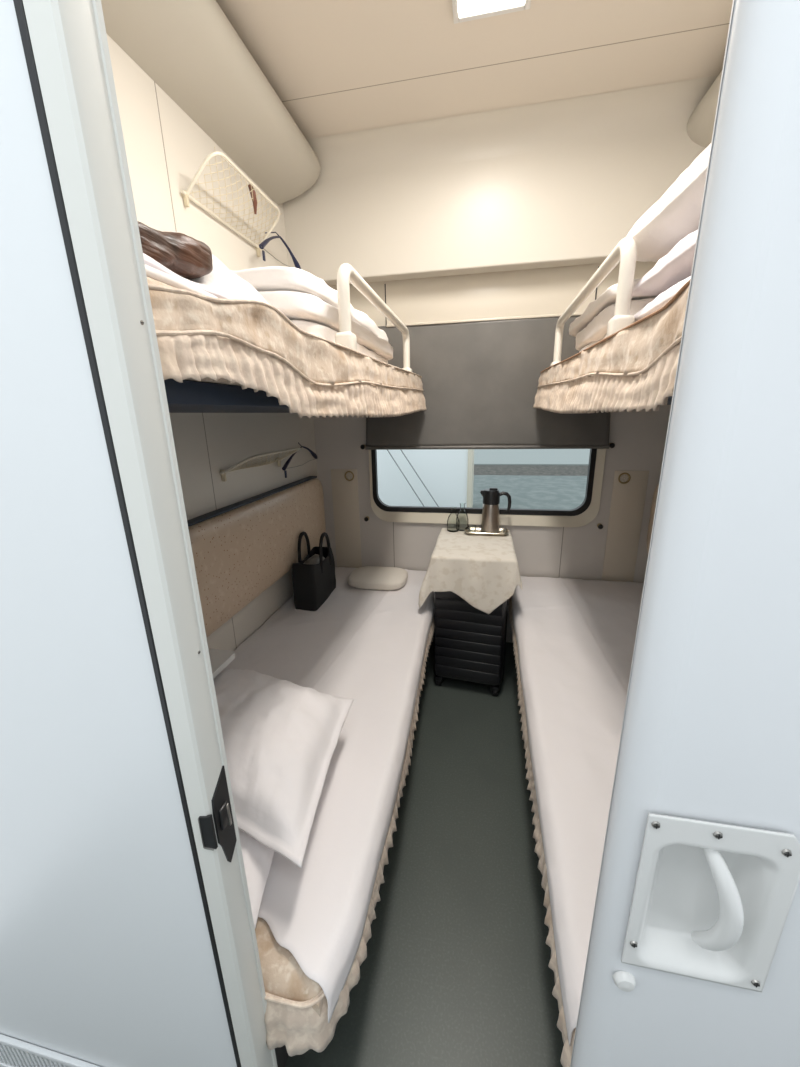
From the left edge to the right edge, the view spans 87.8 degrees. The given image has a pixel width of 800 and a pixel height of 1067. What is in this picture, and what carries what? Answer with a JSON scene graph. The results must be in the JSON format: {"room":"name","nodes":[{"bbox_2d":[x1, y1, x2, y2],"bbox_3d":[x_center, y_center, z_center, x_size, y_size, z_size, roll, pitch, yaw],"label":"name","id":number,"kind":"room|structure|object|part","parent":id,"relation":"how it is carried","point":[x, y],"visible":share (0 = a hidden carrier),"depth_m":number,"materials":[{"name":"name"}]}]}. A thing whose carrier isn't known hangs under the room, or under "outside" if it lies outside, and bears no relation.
{"room":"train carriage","nodes":[
{"label":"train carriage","id":0,"kind":"room"},
{"bbox_2d":[0,0,236,1066],"bbox_3d":[-0.763,-0.105,0.548,0.948,2.750,0.040,2,16,11],"label":"wall","id":1,"kind":"structure","parent":0,"point":[107,957],"depth_m":0.57,"materials":[{"name":"white paint"}]},
{"bbox_2d":[0,1034,99,1066],"bbox_3d":[-0.752,1.117,0.874,0.430,0.108,0.009,2,16,11],"label":"air vent","id":2,"kind":"object","parent":1,"relation":"in","point":[14,1052],"visible":1,"depth_m":0.87,"materials":[{"name":"white metal"}]},
{"bbox_2d":[13,0,277,1066],"bbox_3d":[-0.280,-0.088,0.455,0.046,2.750,0.046,2,16,11],"label":"trim","id":3,"kind":"structure","parent":1,"relation":"attached to","point":[65,42],"depth_m":0.43,"materials":[{"name":"white metal"}]},
{"bbox_2d":[198,766,236,861],"bbox_3d":[-0.255,0.408,0.588,0.020,0.158,0.050,6,17,24],"label":"door latch","id":4,"kind":"object","parent":1,"relation":"in","point":[221,805],"depth_m":0.58,"materials":[{"name":"black metal"}]},
{"bbox_3d":[-0.263,0.407,0.569,0.019,0.058,0.004,2,16,11],"label":"plate","id":5,"kind":"part","parent":4,"relation":"part of","materials":[{"name":"black plastic"}]},
{"bbox_3d":[-0.250,0.406,0.593,0.003,0.158,0.037,2,16,11],"label":"strike plate","id":6,"kind":"part","parent":4,"relation":"part of","materials":[{"name":"black metal"}]},
{"bbox_2d":[106,33,322,650],"bbox_3d":[-0.731,-0.328,1.596,0.050,2.600,2.070,2,16,11],"label":"wall","id":7,"kind":"structure","parent":0,"point":[165,148],"depth_m":1.54,"materials":[{"name":"plastic"}]},
{"bbox_2d":[101,0,320,203],"bbox_3d":[-0.640,-1.435,1.125,0.231,0.215,1.820,2,16,11],"label":"air duct","id":8,"kind":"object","parent":7,"relation":"attached to","point":[190,49],"depth_m":1.31,"materials":[{"name":"beige"}]},
{"bbox_2d":[208,648,234,678],"bbox_3d":[-0.683,0.452,1.161,0.259,0.060,0.400,2,16,11],"label":"wall shelf","id":9,"kind":"object","parent":7,"relation":"attached to","point":[219,659],"visible":0.03,"depth_m":1.28,"materials":[{"name":"white plastic"}]},
{"bbox_2d":[181,147,280,256],"bbox_3d":[-0.607,-1.227,1.575,0.140,0.156,0.510,2,16,11],"label":"rack","id":10,"kind":"object","parent":7,"relation":"attached to","point":[184,193],"visible":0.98,"depth_m":1.49,"materials":[{"name":"beige metal"}]},
{"bbox_3d":[-0.663,-1.188,1.598,0.011,0.011,0.510,2,16,11],"label":"hinge rail","id":11,"kind":"part","parent":10,"relation":"part of","materials":[{"name":"beige metal"}]},
{"bbox_2d":[248,184,256,213],"bbox_3d":[-0.556,-1.270,1.579,0.026,0.087,0.037,2,16,11],"label":"strap","id":12,"kind":"object","parent":10,"relation":"attached to","point":[254,200],"visible":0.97,"depth_m":1.57,"materials":[{"name":"brown leather"}]},
{"bbox_2d":[187,476,325,637],"bbox_3d":[-0.668,0.107,1.667,0.075,0.417,1.910,2,16,11],"label":"backrest","id":13,"kind":"object","parent":7,"relation":"attached to","point":[240,549],"visible":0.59,"depth_m":1.73,"materials":[{"name":"fabric"}]},
{"bbox_3d":[-0.691,-0.082,1.591,0.046,0.010,1.860,2,16,11],"label":"trim","id":14,"kind":"part","parent":13,"relation":"part of","materials":[{"name":"black"}]},
{"bbox_2d":[220,447,302,481],"bbox_3d":[-0.586,-0.316,1.835,0.145,0.100,0.510,2,16,11],"label":"rack","id":15,"kind":"object","parent":7,"relation":"attached to","point":[278,459],"visible":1,"depth_m":1.72,"materials":[{"name":"beige metal"}]},
{"bbox_3d":[-0.645,-0.303,1.851,0.011,0.011,0.510,2,16,11],"label":"hinge rail","id":16,"kind":"part","parent":15,"relation":"part of","materials":[{"name":"beige metal"}]},
{"bbox_3d":[-0.581,-0.330,1.831,0.136,0.070,0.481,2,16,11],"label":"rail","id":17,"kind":"part","parent":15,"relation":"part of","materials":[{"name":"beige metal"}]},
{"bbox_2d":[259,232,300,268],"bbox_3d":[-0.568,-1.272,1.873,0.099,0.171,0.336,4,17,16],"label":"clothes hanger","id":18,"kind":"object","parent":7,"relation":"hanging from","point":[265,242],"visible":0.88,"depth_m":1.85,"materials":[{"name":"blue plastic"}]},
{"bbox_3d":[-0.558,-1.260,1.797,0.020,0.112,0.197,2,16,11],"label":"arm","id":19,"kind":"part","parent":18,"relation":"part of","materials":[{"name":"blue plastic"}]},
{"bbox_3d":[-0.511,-1.303,1.951,0.023,0.117,0.144,6,17,23],"label":"arm","id":20,"kind":"part","parent":18,"relation":"part of","materials":[{"name":"blue plastic"}]},
{"bbox_2d":[147,263,426,417],"bbox_3d":[-0.375,-0.593,1.403,0.698,0.399,1.981,2,16,11],"label":"bunk","id":21,"kind":"object","parent":7,"relation":"attached to","point":[218,355],"visible":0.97,"depth_m":0.74,"materials":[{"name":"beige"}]},
{"bbox_3d":[-0.395,-0.520,1.419,0.656,0.123,1.930,2,16,11],"label":"mattress","id":22,"kind":"part","parent":21,"relation":"part of","materials":[{"name":"beige fabric"}]},
{"bbox_2d":[145,231,267,303],"bbox_3d":[-0.554,-0.476,0.759,0.564,0.167,0.600,2,16,11],"label":"duvet","id":23,"kind":"object","parent":21,"relation":"on","point":[221,277],"visible":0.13,"depth_m":0.77,"materials":[{"name":"white fabric"}]},
{"bbox_2d":[138,221,212,279],"bbox_3d":[-0.435,-0.418,0.619,0.213,0.104,0.337,2,16,11],"label":"jacket","id":24,"kind":"object","parent":23,"relation":"on","point":[188,257],"visible":0.28,"depth_m":0.64,"materials":[{"name":"leather"}]},
{"bbox_2d":[143,253,232,298],"bbox_3d":[-0.337,-0.370,0.613,0.053,0.048,0.312,4,17,17],"label":"sheet","id":25,"kind":"object","parent":23,"relation":"on","point":[149,261],"visible":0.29,"depth_m":0.62,"materials":[{"name":"white fabric"}]},
{"bbox_2d":[230,266,392,363],"bbox_3d":[-0.387,-0.716,1.555,0.587,0.189,1.114,2,16,11],"label":"quilt","id":26,"kind":"object","parent":21,"relation":"on","point":[304,298],"visible":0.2,"depth_m":1.06,"materials":[{"name":"white fabric"}]},
{"bbox_2d":[335,332,356,350],"bbox_3d":[-0.146,-0.492,1.138,0.052,0.105,0.052,2,16,11],"label":"socket","id":27,"kind":"object","parent":21,"relation":"attached to","point":[347,339],"depth_m":1.11,"materials":[{"name":"beige paint"}]},
{"bbox_3d":[-0.058,-0.696,1.560,0.033,0.301,0.973,2,16,11],"label":"guard rail","id":28,"kind":"part","parent":21,"relation":"part of","materials":[{"name":"white metal"}]},
{"bbox_2d":[282,442,317,477],"bbox_3d":[-0.549,-0.408,2.241,0.062,0.156,0.447,2,16,11],"label":"clothes hanger","id":29,"kind":"object","parent":7,"relation":"hanging from","point":[313,454],"visible":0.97,"depth_m":2.15,"materials":[{"name":"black plastic"}]},
{"bbox_3d":[-0.559,-0.397,2.171,0.020,0.098,0.306,0,16,5],"label":"arm","id":30,"kind":"part","parent":29,"relation":"part of","materials":[{"name":"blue plastic"}]},
{"bbox_3d":[-0.517,-0.463,2.380,0.024,0.087,0.146,5,17,21],"label":"arm","id":31,"kind":"part","parent":29,"relation":"part of","materials":[{"name":"blue plastic"}]},
{"bbox_2d":[285,636,563,1066],"bbox_3d":[0.169,1.135,1.240,2.600,0.050,3.200,2,16,11],"label":"floor","id":32,"kind":"structure","parent":0,"point":[455,971],"depth_m":1.21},
{"bbox_2d":[255,616,433,1066],"bbox_3d":[-0.291,0.728,1.778,0.810,0.451,2.042,2,16,11],"label":"bed skirt","id":33,"kind":"object","parent":32,"relation":"on","point":[296,1015],"visible":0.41,"depth_m":0.75,"materials":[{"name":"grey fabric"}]},
{"bbox_3d":[-0.307,0.583,1.745,0.780,0.152,1.997,2,16,11],"label":"mattress","id":34,"kind":"part","parent":33,"relation":"part of","materials":[{"name":"beige fabric"}]},
{"bbox_2d":[225,567,433,1022],"bbox_3d":[-0.299,0.534,1.723,0.797,0.091,1.987,2,16,11],"label":"sheet","id":35,"kind":"object","parent":33,"relation":"on","point":[367,647],"visible":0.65,"depth_m":1.25,"materials":[{"name":"white fabric"}]},
{"bbox_2d":[238,828,273,927],"bbox_3d":[-0.489,0.633,1.068,0.560,0.141,0.540,2,16,11],"label":"pillow","id":36,"kind":"object","parent":35,"relation":"on","point":[257,858],"visible":0.02,"depth_m":0.84,"materials":[{"name":"white fabric"}]},
{"bbox_2d":[213,668,352,867],"bbox_3d":[-0.410,0.536,1.103,0.555,0.186,0.550,2,16,11],"label":"pillow","id":37,"kind":"object","parent":36,"relation":"on","point":[281,737],"visible":0.67,"depth_m":0.98,"materials":[{"name":"white fabric"}]},
{"bbox_2d":[292,531,335,610],"bbox_3d":[-0.454,0.174,2.200,0.135,0.365,0.310,2,16,11],"label":"tote bag","id":38,"kind":"object","parent":35,"relation":"on","point":[313,585],"visible":0.95,"depth_m":2.12,"materials":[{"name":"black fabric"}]},
{"bbox_3d":[-0.509,0.086,2.207,0.018,0.199,0.142,2,16,11],"label":"handle","id":39,"kind":"part","parent":38,"relation":"part of","materials":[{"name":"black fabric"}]},
{"bbox_2d":[303,554,324,564],"bbox_3d":[-0.452,0.164,2.198,0.103,0.081,0.210,2,16,11],"label":"plastic wrapper","id":40,"kind":"object","parent":38,"relation":"in","point":[314,559],"visible":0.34,"depth_m":2.17,"materials":[{"name":"grey plastic"}]},
{"bbox_3d":[-0.395,0.090,2.185,0.018,0.199,0.142,2,16,11],"label":"handle","id":41,"kind":"part","parent":38,"relation":"part of","materials":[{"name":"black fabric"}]},
{"bbox_2d":[348,566,407,589],"bbox_3d":[-0.128,0.259,2.429,0.340,0.070,0.262,2,16,11],"label":"cushion","id":42,"kind":"object","parent":35,"relation":"on","point":[365,577],"visible":1,"depth_m":2.35,"materials":[{"name":"beige fabric"}]},
{"bbox_2d":[434,591,507,695],"bbox_3d":[0.372,0.506,2.193,0.368,0.624,0.228,4,17,18],"label":"suitcase","id":43,"kind":"object","parent":32,"relation":"on","point":[470,642],"visible":0.81,"depth_m":2.09,"materials":[{"name":"black plastic"}]},
{"bbox_2d":[508,597,575,1066],"bbox_3d":[0.837,0.768,1.559,0.779,0.451,2.037,2,16,11],"label":"bunk","id":44,"kind":"object","parent":32,"relation":"on","point":[566,1056],"visible":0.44,"depth_m":1.00,"materials":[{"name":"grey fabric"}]},
{"bbox_2d":[511,576,643,1045],"bbox_3d":[0.842,0.565,1.526,0.765,0.093,1.940,2,16,11],"label":"sheet","id":45,"kind":"object","parent":44,"relation":"on","point":[575,638],"visible":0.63,"depth_m":1.32,"materials":[{"name":"white fabric"}]},
{"bbox_2d":[216,0,732,138],"bbox_3d":[0.224,-1.567,1.043,2.070,0.050,2.070,2,16,11],"label":"ceiling","id":46,"kind":"structure","parent":0,"point":[336,66],"depth_m":1.43,"materials":[{"name":"laminate"}]},
{"bbox_2d":[452,0,530,23],"bbox_3d":[0.204,-1.490,0.900,0.230,0.020,0.800,2,16,11],"label":"recessed light","id":47,"kind":"object","parent":46,"relation":"in","point":[463,10],"visible":1,"depth_m":1.26,"materials":[{"name":"white plastic"}]},
{"bbox_2d":[458,0,524,13],"bbox_3d":[0.204,-1.493,0.899,0.196,0.011,0.766,2,16,11],"label":"diffuser","id":48,"kind":"object","parent":47,"relation":"attached to","point":[464,6],"depth_m":1.25,"materials":[{"name":"white plastic"}]},
{"bbox_2d":[313,405,670,642],"bbox_3d":[0.443,-0.570,2.360,2.050,2.600,0.050,2,16,11],"label":"wall","id":49,"kind":"structure","parent":0,"point":[639,438],"depth_m":2.46,"materials":[{"name":"laminate"}]},
{"bbox_2d":[331,469,361,567],"bbox_3d":[-0.336,-0.009,2.646,0.170,0.795,0.014,2,16,11],"label":"speaker panel","id":50,"kind":"object","parent":49,"relation":"attached to","point":[344,482],"visible":0.94,"depth_m":2.62,"materials":[{"name":"beige plastic"}]},
{"bbox_2d":[346,472,352,479],"bbox_3d":[-0.309,-0.351,2.539,0.044,0.044,0.004,2,16,11],"label":"speaker grille","id":51,"kind":"object","parent":50,"relation":"attached to","point":[349,475],"depth_m":2.54,"materials":[{"name":"grey plastic"}]},
{"bbox_2d":[369,449,605,526],"bbox_3d":[0.463,-0.408,2.383,1.310,0.725,0.048,2,16,11],"label":"window","id":52,"kind":"structure","parent":49,"relation":"in","point":[587,511],"depth_m":2.42,"materials":[{"name":"beige"}]},
{"bbox_2d":[365,315,610,449],"bbox_3d":[0.443,-0.783,2.226,1.326,0.653,0.021,2,16,11],"label":"roller blind","id":53,"kind":"object","parent":49,"relation":"attached to","point":[479,379],"visible":0.73,"depth_m":2.22,"materials":[{"name":"grey fabric"}]},
{"bbox_2d":[329,261,656,326],"bbox_3d":[0.420,-1.210,2.123,1.950,0.238,0.055,2,16,11],"label":"trim","id":54,"kind":"structure","parent":49,"relation":"attached to","point":[539,292],"depth_m":2.10,"materials":[{"name":"beige"}]},
{"bbox_2d":[283,76,717,285],"bbox_3d":[0.390,-1.517,1.915,1.950,0.531,0.290,2,16,11],"label":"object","id":55,"kind":"structure","parent":49,"relation":"attached to","point":[558,183],"depth_m":1.86,"materials":[{"name":"beige paint"}]},
{"bbox_2d":[602,471,648,581],"bbox_3d":[1.254,0.045,2.340,0.170,0.795,0.014,2,16,11],"label":"speaker panel","id":56,"kind":"object","parent":49,"relation":"attached to","point":[629,487],"visible":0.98,"depth_m":2.31,"materials":[{"name":"beige plastic"}]},
{"bbox_2d":[620,474,628,481],"bbox_3d":[1.212,-0.299,2.246,0.044,0.044,0.004,2,16,11],"label":"speaker grille","id":57,"kind":"object","parent":56,"relation":"attached to","point":[623,477],"depth_m":2.24,"materials":[{"name":"grey"}]},
{"bbox_3d":[1.232,-0.260,1.219,0.050,2.600,2.070,2,16,11],"label":"wall","id":58,"kind":"structure","parent":0,"visible":0},
{"bbox_2d":[533,237,689,413],"bbox_3d":[0.848,-0.551,1.167,0.697,0.399,1.979,2,16,11],"label":"bunk","id":59,"kind":"object","parent":58,"relation":"attached to","point":[634,366],"visible":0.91,"depth_m":0.95,"materials":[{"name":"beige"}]},
{"bbox_3d":[0.619,-0.672,1.430,0.033,0.301,0.973,2,16,11],"label":"guard rail","id":60,"kind":"part","parent":59,"relation":"part of","materials":[{"name":"white metal"}]},
{"bbox_2d":[569,279,656,351],"bbox_3d":[0.951,-0.719,1.471,0.593,0.189,0.762,2,16,11],"label":"quilt","id":61,"kind":"object","parent":59,"relation":"on","point":[589,328],"visible":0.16,"depth_m":1.35,"materials":[{"name":"white fabric"}]},
{"bbox_2d":[606,315,634,336],"bbox_3d":[0.531,-0.469,1.008,0.052,0.105,0.052,2,16,11],"label":"socket","id":62,"kind":"object","parent":59,"relation":"attached to","point":[618,322],"depth_m":0.98,"materials":[{"name":"beige paint"}]},
{"bbox_2d":[634,276,690,321],"bbox_3d":[0.767,-0.444,0.676,0.560,0.108,0.830,2,16,11],"label":"sheet","id":63,"kind":"object","parent":59,"relation":"on","point":[664,297],"visible":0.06,"depth_m":0.86,"materials":[{"name":"white fabric"}]},
{"bbox_2d":[632,230,697,295],"bbox_3d":[0.764,-0.512,0.662,0.566,0.141,0.820,2,16,11],"label":"pillow","id":64,"kind":"object","parent":63,"relation":"on","point":[676,266],"visible":0.19,"depth_m":0.83,"materials":[{"name":"white fabric"}]},
{"bbox_2d":[626,144,710,261],"bbox_3d":[0.786,-0.655,0.711,0.551,0.197,1.020,2,16,11],"label":"pillow","id":65,"kind":"object","parent":64,"relation":"on","point":[676,214],"visible":0.27,"depth_m":0.86,"materials":[{"name":"white fabric"}]},
{"bbox_2d":[647,484,658,552],"bbox_3d":[1.171,0.171,1.314,0.075,0.417,1.910,2,16,11],"label":"backrest","id":66,"kind":"object","parent":58,"relation":"attached to","point":[654,500],"visible":0.05,"depth_m":2.15,"materials":[{"name":"fabric"}]},
{"bbox_2d":[570,0,799,1066],"bbox_3d":[0.775,-0.048,0.239,1.113,2.750,0.068,2,16,11],"label":"door","id":67,"kind":"structure","parent":58,"relation":"in","point":[693,959],"depth_m":0.38,"materials":[{"name":"white metal"}]},
{"bbox_3d":[0.329,0.392,0.455,0.143,0.223,0.030,2,16,11],"label":"recess plate","id":68,"kind":"part","parent":67,"relation":"part of","materials":[{"name":"white plastic"}]},
{"bbox_2d":[687,71,721,147],"bbox_3d":[1.074,-1.379,0.805,0.179,0.215,1.840,2,16,11],"label":"trim","id":69,"kind":"structure","parent":58,"relation":"attached to","point":[700,125],"depth_m":1.59,"materials":[{"name":"beige"}]},
{"label":"outside","id":70,"kind":"structure","parent":0,"visible":0},
{"bbox_2d":[474,449,589,464],"bbox_3d":[7.786,-8.777,39.039,60.000,0.100,39.500,2,16,11],"label":"sky","id":71,"kind":"structure","parent":70,"point":[481,456],"depth_m":23.07,"materials":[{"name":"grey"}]},
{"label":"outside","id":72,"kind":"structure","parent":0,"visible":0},
{"bbox_2d":[472,475,586,509],"bbox_3d":[1.936,-0.386,10.147,50.000,0.100,14.000,2,16,11],"label":"water","id":73,"kind":"structure","parent":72,"point":[525,491],"depth_m":13.27,"materials":[{"name":"liquid"}]},
{"bbox_2d":[387,450,424,506],"bbox_3d":[0.189,-1.140,9.274,1.273,1.913,0.023,3,17,15],"label":"cable","id":74,"kind":"object","parent":73,"relation":"on","point":[387,450],"visible":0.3,"depth_m":9.26,"materials":[{"name":"grey plastic"}]},
{"bbox_2d":[401,450,438,506],"bbox_3d":[0.498,-1.129,9.214,1.303,1.913,0.023,3,17,15],"label":"cable","id":75,"kind":"object","parent":73,"relation":"on","point":[401,450],"visible":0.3,"depth_m":9.20,"materials":[{"name":"grey plastic"}]},
{"bbox_2d":[377,449,473,507],"bbox_3d":[-0.839,-2.250,10.591,5.460,3.350,2.200,2,16,11],"label":"hut","id":76,"kind":"object","parent":73,"relation":"on","point":[447,474],"visible":0.12,"depth_m":9.53,"materials":[{"name":"white"}]},
{"bbox_3d":[1.739,-2.132,10.083,0.100,3.300,2.040,2,16,11],"label":"corner post","id":77,"kind":"part","parent":76,"relation":"part of","materials":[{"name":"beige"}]},
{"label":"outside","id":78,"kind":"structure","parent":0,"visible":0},
{"bbox_2d":[474,465,587,475],"bbox_3d":[3.646,-2.759,18.606,50.000,0.140,3.900,2,16,11],"label":"ground trackbed","id":79,"kind":"structure","parent":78,"point":[536,470],"depth_m":18.27,"materials":[{"name":"grey gravel"}]},
{"bbox_3d":[0.401,0.164,2.261,0.375,0.244,0.525,2,16,11],"label":"table","id":80,"kind":"object","parent":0,"visible":0},
{"bbox_2d":[418,528,521,613],"bbox_3d":[0.372,0.181,2.228,0.505,0.270,0.609,2,16,11],"label":"tablecloth","id":81,"kind":"object","parent":80,"relation":"on","point":[482,570],"visible":0.94,"depth_m":1.99,"materials":[{"name":"beige fabric"}]},
{"bbox_2d":[447,507,458,531],"bbox_3d":[0.309,-0.084,2.411,0.072,0.142,0.072,2,16,11],"label":"glass carafe","id":82,"kind":"object","parent":81,"relation":"on","point":[451,507],"visible":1,"depth_m":2.41,"materials":[{"name":"clear glass"}]},
{"bbox_2d":[456,503,467,530],"bbox_3d":[0.364,-0.099,2.428,0.072,0.159,0.072,2,16,11],"label":"glass carafe","id":83,"kind":"object","parent":81,"relation":"on","point":[460,503],"visible":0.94,"depth_m":2.43,"materials":[{"name":"clear glass"}]},
{"bbox_2d":[464,527,508,535],"bbox_3d":[0.491,-0.011,2.364,0.245,0.019,0.125,2,16,11],"label":"serving tray","id":84,"kind":"object","parent":81,"relation":"on","point":[471,531],"visible":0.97,"depth_m":2.35,"materials":[{"name":"silver metal"}]},
{"bbox_2d":[480,488,510,532],"bbox_3d":[0.531,-0.127,2.322,0.172,0.256,0.106,2,16,11],"label":"flask","id":85,"kind":"object","parent":84,"relation":"on","point":[491,496],"visible":0.98,"depth_m":2.29,"materials":[{"name":"silver metal"}]},
{"bbox_3d":[0.507,-0.206,2.304,0.094,0.077,0.094,2,16,11],"label":"lid","id":86,"kind":"part","parent":85,"relation":"part of","materials":[{"name":"black plastic"}]},
{"bbox_3d":[0.579,-0.176,2.298,0.074,0.114,0.021,2,16,11],"label":"handle","id":87,"kind":"part","parent":85,"relation":"part of","materials":[{"name":"black plastic"}]}
]}

